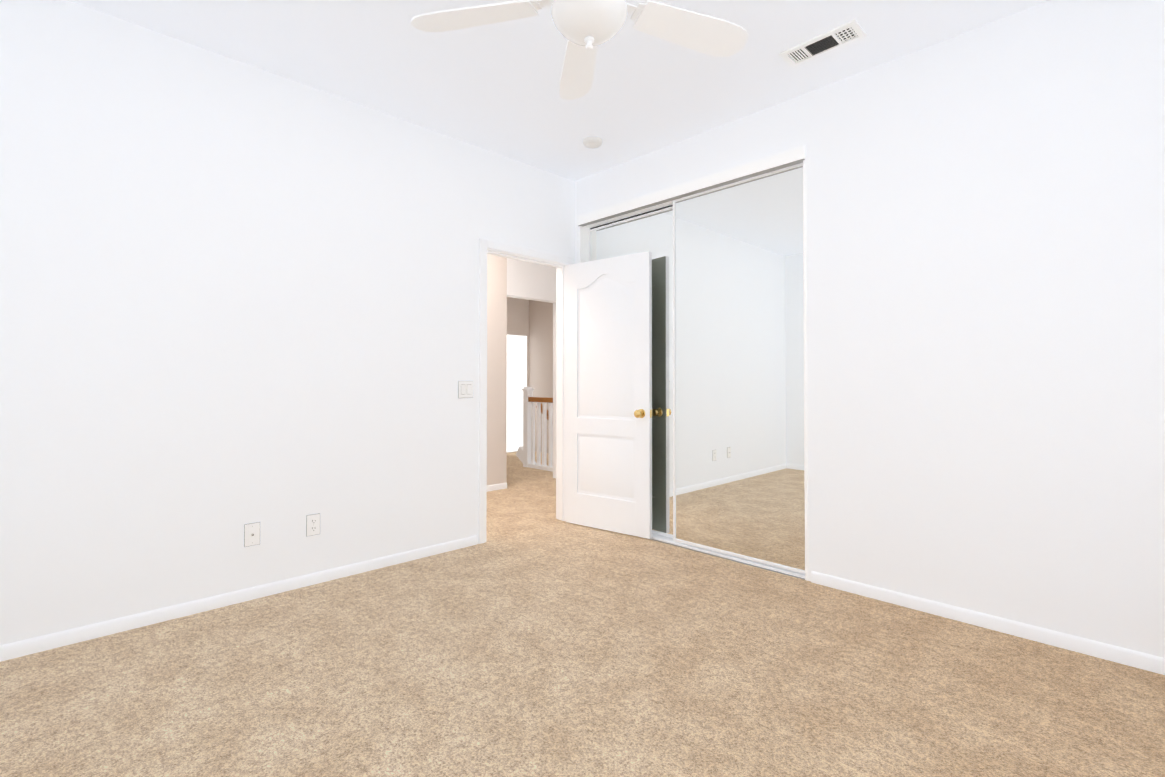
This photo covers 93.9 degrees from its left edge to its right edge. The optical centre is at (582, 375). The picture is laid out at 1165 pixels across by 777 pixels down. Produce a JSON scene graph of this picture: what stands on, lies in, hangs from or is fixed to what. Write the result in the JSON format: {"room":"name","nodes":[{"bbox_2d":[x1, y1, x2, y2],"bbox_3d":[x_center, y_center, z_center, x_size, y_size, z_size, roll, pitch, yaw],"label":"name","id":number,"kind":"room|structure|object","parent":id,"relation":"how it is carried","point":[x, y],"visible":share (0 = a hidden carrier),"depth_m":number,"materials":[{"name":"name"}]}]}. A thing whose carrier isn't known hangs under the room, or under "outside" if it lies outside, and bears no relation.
{"room":"empty bedroom","nodes":[
{"label":"empty bedroom","id":0,"kind":"room"},
{"bbox_2d":[0,0,568,644],"bbox_3d":[-1.487,-0.223,3.083,3.737,2.740,0.120,1,-1,-44],"label":"wall","id":1,"kind":"structure","parent":0,"point":[234,296],"depth_m":2.68,"materials":[{"name":"white paint"}]},
{"bbox_2d":[0,535,476,661],"bbox_3d":[-1.706,1.113,2.759,2.754,0.060,0.012,1,-1,-44],"label":"baseboard","id":2,"kind":"structure","parent":1,"relation":"attached to","point":[55,640],"depth_m":2.64,"materials":[{"name":"white paint"}]},
{"bbox_2d":[244,522,259,546],"bbox_3d":[-1.686,0.814,2.778,0.072,0.116,0.018,1,-1,-44],"label":"outlet","id":3,"kind":"object","parent":1,"relation":"attached to","point":[251,534],"visible":1,"depth_m":2.78,"materials":[{"name":"white plastic"}]},
{"bbox_2d":[306,513,319,536],"bbox_3d":[-1.478,0.821,2.987,0.072,0.116,0.010,1,-1,-44],"label":"duplex electrical outlet","id":4,"kind":"object","parent":1,"relation":"attached to","point":[312,524],"visible":1,"depth_m":2.98,"materials":[{"name":"white plastic"}]},
{"bbox_2d":[458,381,472,397],"bbox_3d":[-0.787,0.095,3.673,0.116,0.116,0.010,1,-1,-44],"label":"light switch","id":5,"kind":"object","parent":1,"relation":"attached to","point":[465,389],"visible":1,"depth_m":3.67,"materials":[{"name":"white plastic"}]},
{"bbox_2d":[478,238,573,543],"bbox_3d":[-0.440,0.107,4.105,0.893,2.106,0.152,1,-1,-44],"label":"door frame","id":6,"kind":"structure","parent":1,"relation":"attached to","point":[559,263],"depth_m":4.09,"materials":[{"name":"white paint"}]},
{"bbox_2d":[566,251,651,538],"bbox_3d":[0.176,0.138,4.067,0.772,2.021,0.169,-1,-1,38],"label":"door","id":7,"kind":"structure","parent":6,"relation":"attached to","point":[608,394],"depth_m":4.03,"materials":[{"name":"paint"}]},
{"bbox_2d":[507,297,528,452],"bbox_3d":[-2.805,0.576,6.990,5.300,4.240,0.120,1,-1,-44],"label":"wall","id":8,"kind":"structure","parent":0,"point":[517,316],"depth_m":8.69,"materials":[{"name":"white paint"}]},
{"bbox_2d":[507,335,526,451],"bbox_3d":[-1.116,0.281,8.556,0.600,1.830,0.005,1,-1,-44],"label":"window","id":9,"kind":"structure","parent":8,"relation":"in","point":[516,365],"depth_m":8.61,"materials":[{"name":"white glass"}]},
{"bbox_2d":[487,254,555,484],"bbox_3d":[-1.216,-0.194,5.379,5.300,2.740,0.120,1,-1,-44],"label":"wall","id":10,"kind":"structure","parent":0,"point":[496,369],"depth_m":5.66,"materials":[{"name":"white paint"}]},
{"bbox_2d":[487,482,506,491],"bbox_3d":[-1.926,1.136,4.573,3.180,0.060,0.012,1,-1,-44],"label":"baseboard","id":11,"kind":"structure","parent":10,"relation":"attached to","point":[496,486],"depth_m":5.59,"materials":[{"name":"white paint"}]},
{"bbox_2d":[486,452,565,541],"bbox_3d":[-1.629,1.211,5.783,5.300,0.060,4.200,1,-1,-44],"label":"floor","id":12,"kind":"structure","parent":0,"point":[524,501],"depth_m":5.01,"materials":[{"name":"carpet"}]},
{"bbox_2d":[516,387,552,471],"bbox_3d":[-0.425,0.959,6.917,0.218,1.628,1.517,1,-1,-44],"label":"stair railing","id":13,"kind":"object","parent":12,"relation":"on","point":[525,454],"visible":0.46,"depth_m":7.05,"materials":[{"name":"white paint"}]},
{"bbox_2d":[69,0,1048,180],"bbox_3d":[0.007,-1.660,1.715,3.930,0.100,4.190,1,-1,-44],"label":"ceiling","id":14,"kind":"structure","parent":0,"point":[493,87],"depth_m":2.76,"materials":[{"name":"white paint"}]},
{"bbox_2d":[411,0,747,99],"bbox_3d":[0.047,-1.323,1.694,1.175,0.575,1.139,1,-1,-44],"label":"ceiling fan","id":15,"kind":"object","parent":14,"relation":"hanging from","point":[585,28],"visible":1,"depth_m":1.83,"materials":[{"name":"white plastic"}]},
{"bbox_2d":[583,136,602,148],"bbox_3d":[0.069,-1.567,3.672,0.136,0.037,0.136,1,-1,-44],"label":"smoke detector","id":16,"kind":"object","parent":14,"relation":"attached to","point":[592,142],"visible":1,"depth_m":3.64,"materials":[{"name":"white plastic"}]},
{"bbox_2d":[779,19,866,67],"bbox_3d":[1.154,-1.594,2.622,0.155,0.011,0.355,1,-1,-44],"label":"ceiling vent","id":17,"kind":"object","parent":14,"relation":"in","point":[847,33],"visible":0.98,"depth_m":2.61,"materials":[{"name":"white plastic"}]},
{"bbox_2d":[569,179,574,263],"bbox_3d":[-0.127,-0.206,4.416,0.073,2.740,0.120,1,-1,-44],"label":"wall","id":18,"kind":"structure","parent":0,"point":[571,218],"depth_m":4.39,"materials":[{"name":"white paint"}]},
{"bbox_2d":[0,522,1164,776],"bbox_3d":[0.007,1.160,1.680,3.690,0.060,3.950,1,-1,-44],"label":"floor carpet","id":19,"kind":"object","parent":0,"point":[566,650],"visible":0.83,"depth_m":1.99,"materials":[{"name":"beige carpet"}]},
{"bbox_2d":[529,300,731,560],"bbox_3d":[0.264,0.585,7.731,0.120,4.240,4.080,1,-1,-44],"label":"wall","id":20,"kind":"structure","parent":0,"point":[540,348],"depth_m":8.58,"materials":[{"name":"beige paint"}]},
{"bbox_2d":[590,205,672,228],"bbox_3d":[0.714,-0.064,3.803,0.020,2.440,1.870,1,-1,-44],"label":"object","id":21,"kind":"structure","parent":0,"point":[632,217],"depth_m":4.14,"materials":[{"name":"grey metal"}]},
{"bbox_2d":[575,0,1164,657],"bbox_3d":[1.367,-0.224,3.031,0.120,2.740,4.190,1,-1,-44],"label":"wall","id":22,"kind":"structure","parent":0,"point":[985,228],"depth_m":2.45,"materials":[{"name":"white paint"}]},
{"bbox_2d":[577,145,807,580],"bbox_3d":[0.649,-0.065,3.739,0.132,2.440,1.838,1,-1,-44],"label":"mirrored closet doors","id":23,"kind":"structure","parent":22,"relation":"in","point":[727,248],"depth_m":3.44,"materials":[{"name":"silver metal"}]},
{"bbox_2d":[811,571,1164,674],"bbox_3d":[1.987,1.107,2.288,0.012,0.060,2.045,1,-1,-44],"label":"baseboard","id":24,"kind":"structure","parent":22,"relation":"attached to","point":[1137,659],"depth_m":2.40,"materials":[{"name":"white paint"}]}
]}

